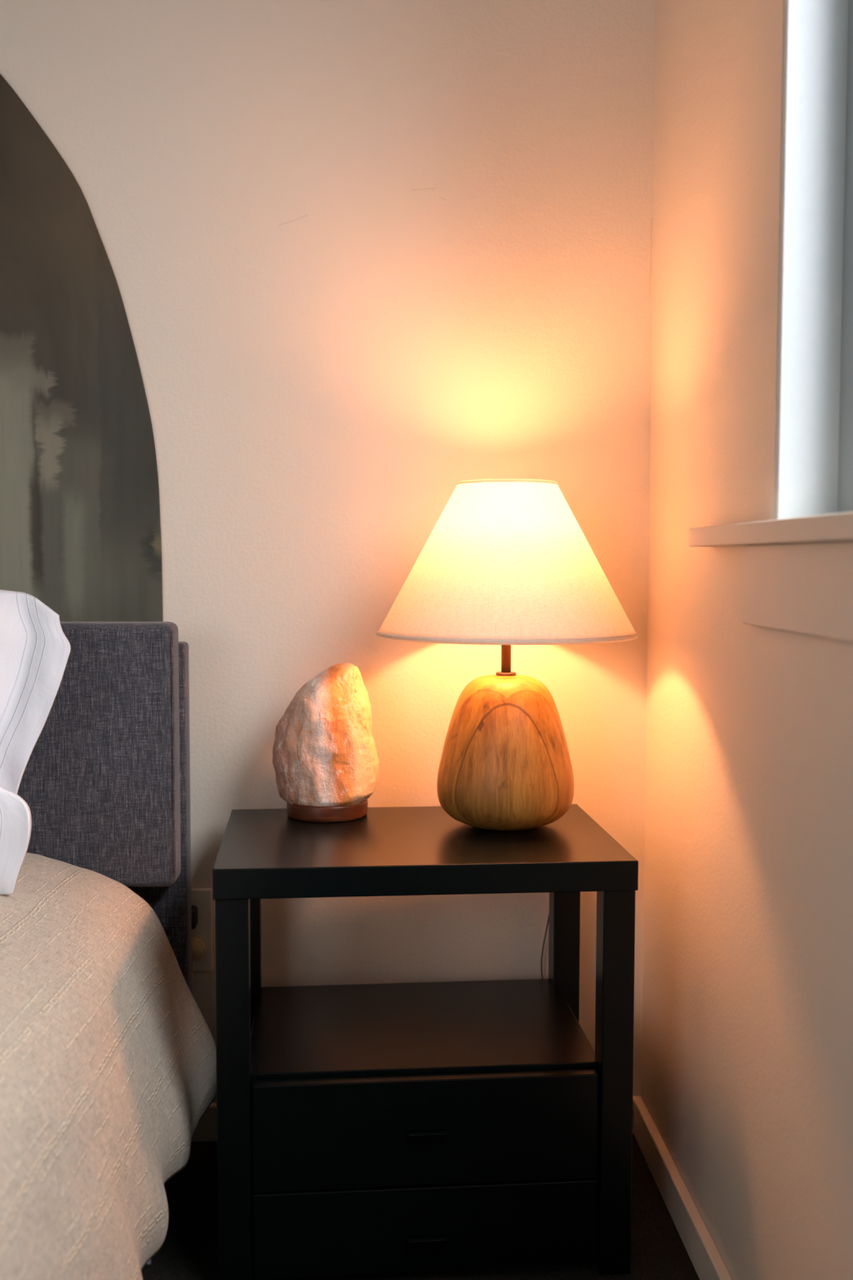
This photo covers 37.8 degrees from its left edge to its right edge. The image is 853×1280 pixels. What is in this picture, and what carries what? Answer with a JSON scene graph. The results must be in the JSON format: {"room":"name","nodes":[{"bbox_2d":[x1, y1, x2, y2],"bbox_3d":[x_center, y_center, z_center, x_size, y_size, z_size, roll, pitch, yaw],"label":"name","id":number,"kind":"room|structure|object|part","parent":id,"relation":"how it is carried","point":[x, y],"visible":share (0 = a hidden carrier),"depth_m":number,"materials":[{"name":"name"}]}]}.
{"room":"bedroom","nodes":[
{"label":"bedroom","id":0,"kind":"room"},
{"bbox_2d":[0,0,655,1102],"bbox_3d":[-1.948,-0.572,1.739,4.860,2.608,0.120,0,4,-2],"label":"wall","id":1,"kind":"structure","parent":0,"point":[369,260],"depth_m":1.77,"materials":[{"name":"beige paint"}]},
{"bbox_2d":[0,74,163,621],"bbox_3d":[-1.126,-0.472,1.717,1.502,1.200,0.006,0,4,-2],"label":"painting","id":2,"kind":"object","parent":1,"relation":"attached to","point":[80,521],"visible":0.84,"depth_m":1.75},
{"bbox_2d":[191,888,213,971],"bbox_3d":[-0.356,0.422,1.807,0.091,0.122,0.008,0,4,-2],"label":"wall outlet","id":3,"kind":"object","parent":1,"relation":"attached to","point":[202,899],"visible":0.34,"depth_m":1.80,"materials":[{"name":"plastic"}]},
{"bbox_2d":[191,905,197,929],"bbox_3d":[-0.330,0.514,1.792,0.076,0.262,0.034,0,4,-2],"label":"plug","id":4,"kind":"object","parent":3,"relation":"attached to","point":[193,908],"visible":0.12,"depth_m":1.77,"materials":[{"name":"black plastic"}]},
{"bbox_2d":[191,937,206,983],"bbox_3d":[-0.336,0.549,1.802,0.034,0.237,0.019,0,4,-2],"label":"plug","id":5,"kind":"object","parent":3,"relation":"attached to","point":[198,946],"visible":0.5,"depth_m":1.79,"materials":[{"name":"white plastic"}]},
{"bbox_3d":[-0.341,0.562,1.797,0.012,0.210,0.008,0,4,-2],"label":"prong cord","id":6,"kind":"part","parent":5,"relation":"part of","materials":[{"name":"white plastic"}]},
{"bbox_2d":[191,1099,633,1142],"bbox_3d":[-1.985,0.707,1.752,4.586,0.054,0.014,0,4,-2],"label":"baseboard","id":7,"kind":"structure","parent":1,"relation":"attached to","point":[206,1130],"depth_m":1.82,"materials":[{"name":"paint"}]},
{"bbox_2d":[141,1132,699,1279],"bbox_3d":[-1.850,0.915,-0.529,4.860,0.072,4.800,0,4,-2],"label":"floor","id":8,"kind":"structure","parent":0,"point":[188,1251],"depth_m":1.54,"materials":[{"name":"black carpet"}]},
{"bbox_2d":[17,621,191,992],"bbox_3d":[-1.079,0.421,0.670,1.584,0.766,2.127,0,4,-2],"label":"bed","id":9,"kind":"object","parent":8,"relation":"on","point":[104,784],"visible":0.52,"depth_m":1.64,"materials":[{"name":"grey fabric"}]},
{"bbox_2d":[17,621,181,886],"bbox_3d":[-1.123,0.153,1.640,1.578,0.352,0.063,0,4,-2],"label":"headboard","id":10,"kind":"object","parent":9,"relation":"on","point":[100,784],"depth_m":1.64,"materials":[{"name":"grey fabric"}]},
{"bbox_2d":[0,852,216,1279],"bbox_3d":[-1.068,0.485,0.728,1.660,0.376,1.795,0,4,-2],"label":"blanket","id":11,"kind":"object","parent":9,"relation":"on","point":[108,1052],"visible":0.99,"depth_m":1.25,"materials":[{"name":"beige fabric"}]},
{"bbox_2d":[0,786,31,894],"bbox_3d":[-0.781,0.185,1.401,0.661,0.211,0.114,0,4,-2],"label":"pillow","id":12,"kind":"object","parent":11,"relation":"on","point":[15,819],"visible":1,"depth_m":1.41,"materials":[{"name":"white fabric"}]},
{"bbox_2d":[0,589,71,794],"bbox_3d":[-0.780,0.097,1.517,0.676,0.341,0.188,0,4,-2],"label":"pillow","id":13,"kind":"object","parent":11,"relation":"on","point":[35,650],"visible":0.92,"depth_m":1.54,"materials":[{"name":"white fabric"}]},
{"bbox_2d":[146,1257,151,1264],"bbox_3d":[-0.311,0.655,0.904,0.051,0.155,1.500,0,4,-2],"label":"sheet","id":14,"kind":"object","parent":9,"relation":"attached to","point":[149,1262],"visible":0.02,"depth_m":1.39,"materials":[{"name":"grey fabric"}]},
{"bbox_3d":[-1.123,0.356,1.708,1.584,0.707,0.045,0,4,-2],"label":"headboard frame","id":15,"kind":"part","parent":9,"relation":"part of","materials":[{"name":"grey fabric"}]},
{"bbox_2d":[212,804,638,1279],"bbox_3d":[-0.013,0.497,1.611,0.492,0.500,0.344,0,4,-5],"label":"nightstand","id":16,"kind":"object","parent":8,"relation":"on","point":[420,1126],"visible":1,"depth_m":1.47,"materials":[{"name":"black paint"}]},
{"bbox_3d":[-0.223,0.524,1.445,0.038,0.465,0.038,0,4,-5],"label":"leg","id":17,"kind":"part","parent":16,"relation":"part of","materials":[{"name":"black paint"}]},
{"bbox_3d":[-0.217,0.611,1.605,0.012,0.197,0.294,0,4,-5],"label":"panel","id":18,"kind":"part","parent":16,"relation":"part of","materials":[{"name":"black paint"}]},
{"bbox_3d":[-0.250,0.505,1.742,0.038,0.465,0.038,0,4,-5],"label":"leg","id":19,"kind":"part","parent":16,"relation":"part of","materials":[{"name":"black paint"}]},
{"bbox_2d":[272,662,378,822],"bbox_3d":[-0.138,0.135,1.708,0.146,0.208,0.129,0,4,-2],"label":"salt lamp","id":20,"kind":"object","parent":16,"relation":"on","point":[326,760],"visible":1,"depth_m":1.66,"materials":[{"name":"pink stone"}]},
{"bbox_2d":[250,978,596,1084],"bbox_3d":[-0.014,0.504,1.622,0.423,0.014,0.300,0,4,-5],"label":"shelf","id":21,"kind":"object","parent":16,"relation":"attached to","point":[477,1028],"depth_m":1.59,"materials":[{"name":"black paint"}]},
{"bbox_3d":[0.000,0.693,1.472,0.406,0.102,0.018,0,4,-5],"label":"drawer","id":22,"kind":"part","parent":16,"relation":"part of","materials":[{"name":"black paint"}]},
{"bbox_3d":[0.000,0.576,1.464,0.406,0.126,0.018,0,4,-5],"label":"drawer","id":23,"kind":"part","parent":16,"relation":"part of","materials":[{"name":"black paint"}]},
{"bbox_3d":[0.001,0.707,1.458,0.045,0.013,0.011,0,4,-5],"label":"handle","id":24,"kind":"part","parent":16,"relation":"part of","materials":[{"name":"black paint"}]},
{"bbox_3d":[0.002,0.580,1.450,0.045,0.013,0.011,0,4,-5],"label":"handle","id":25,"kind":"part","parent":16,"relation":"part of","materials":[{"name":"black paint"}]},
{"bbox_2d":[375,479,638,978],"bbox_3d":[0.104,0.262,1.646,0.342,0.936,0.342,-1,4,-15],"label":"table lamp","id":26,"kind":"object","parent":16,"relation":"on","point":[505,562],"visible":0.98,"depth_m":1.55,"materials":[{"name":"brown wood"}]},
{"bbox_3d":[0.104,-0.039,1.627,0.026,0.164,0.026,0,4,-2],"label":"stem","id":27,"kind":"part","parent":26,"relation":"part of","materials":[{"name":"brown wood"}]},
{"bbox_3d":[0.105,-0.105,1.622,0.338,0.196,0.338,0,4,-2],"label":"lamp shade","id":28,"kind":"part","parent":26,"relation":"part of","materials":[{"name":"white fabric"}]},
{"bbox_3d":[0.169,0.475,1.784,0.042,0.492,0.132,2,4,31],"label":"cord","id":29,"kind":"part","parent":26,"relation":"part of","materials":[{"name":"black plastic"}]},
{"bbox_3d":[0.197,0.504,1.782,0.038,0.465,0.038,0,4,-5],"label":"leg","id":30,"kind":"part","parent":16,"relation":"part of","materials":[{"name":"black paint"}]},
{"bbox_3d":[0.223,0.523,1.485,0.038,0.465,0.038,0,4,-5],"label":"leg","id":31,"kind":"part","parent":16,"relation":"part of","materials":[{"name":"black paint"}]},
{"bbox_2d":[640,0,852,1279],"bbox_3d":[0.501,-0.423,-0.514,0.160,2.608,4.600,0,4,-2],"label":"wall","id":32,"kind":"structure","parent":0,"point":[747,1035],"depth_m":1.37,"materials":[{"name":"paint"}]},
{"bbox_2d":[632,1095,733,1279],"bbox_3d":[0.411,0.852,-0.436,0.014,0.054,4.600,0,4,-2],"label":"baseboard","id":33,"kind":"structure","parent":32,"relation":"attached to","point":[704,1255],"depth_m":1.59,"materials":[{"name":"paint"}]},
{"bbox_2d":[688,511,852,546],"bbox_3d":[0.393,-0.061,0.530,0.087,0.022,1.885,0,4,-2],"label":"window sill","id":34,"kind":"structure","parent":32,"relation":"attached to","point":[833,526],"depth_m":1.14,"materials":[{"name":"paint"}]},
{"bbox_2d":[742,540,852,642],"bbox_3d":[0.372,-0.008,0.512,0.010,0.083,1.603,0,4,-2],"label":"trim","id":35,"kind":"structure","parent":32,"relation":"attached to","point":[800,588],"depth_m":1.13,"materials":[{"name":"paint"}]},
{"bbox_2d":[774,0,848,519],"bbox_3d":[0.415,-0.531,0.497,0.074,0.921,1.437,0,4,-2],"label":"window","id":36,"kind":"structure","parent":32,"relation":"attached to","point":[815,90],"depth_m":1.22,"materials":[{"name":"paint"}]},
{"bbox_2d":[837,0,852,513],"bbox_3d":[0.465,-0.526,0.500,0.055,0.911,1.417,0,4,-2],"label":"window","id":37,"kind":"structure","parent":32,"relation":"in","point":[845,495],"depth_m":1.20,"materials":[{"name":"clear glass"}]}
]}

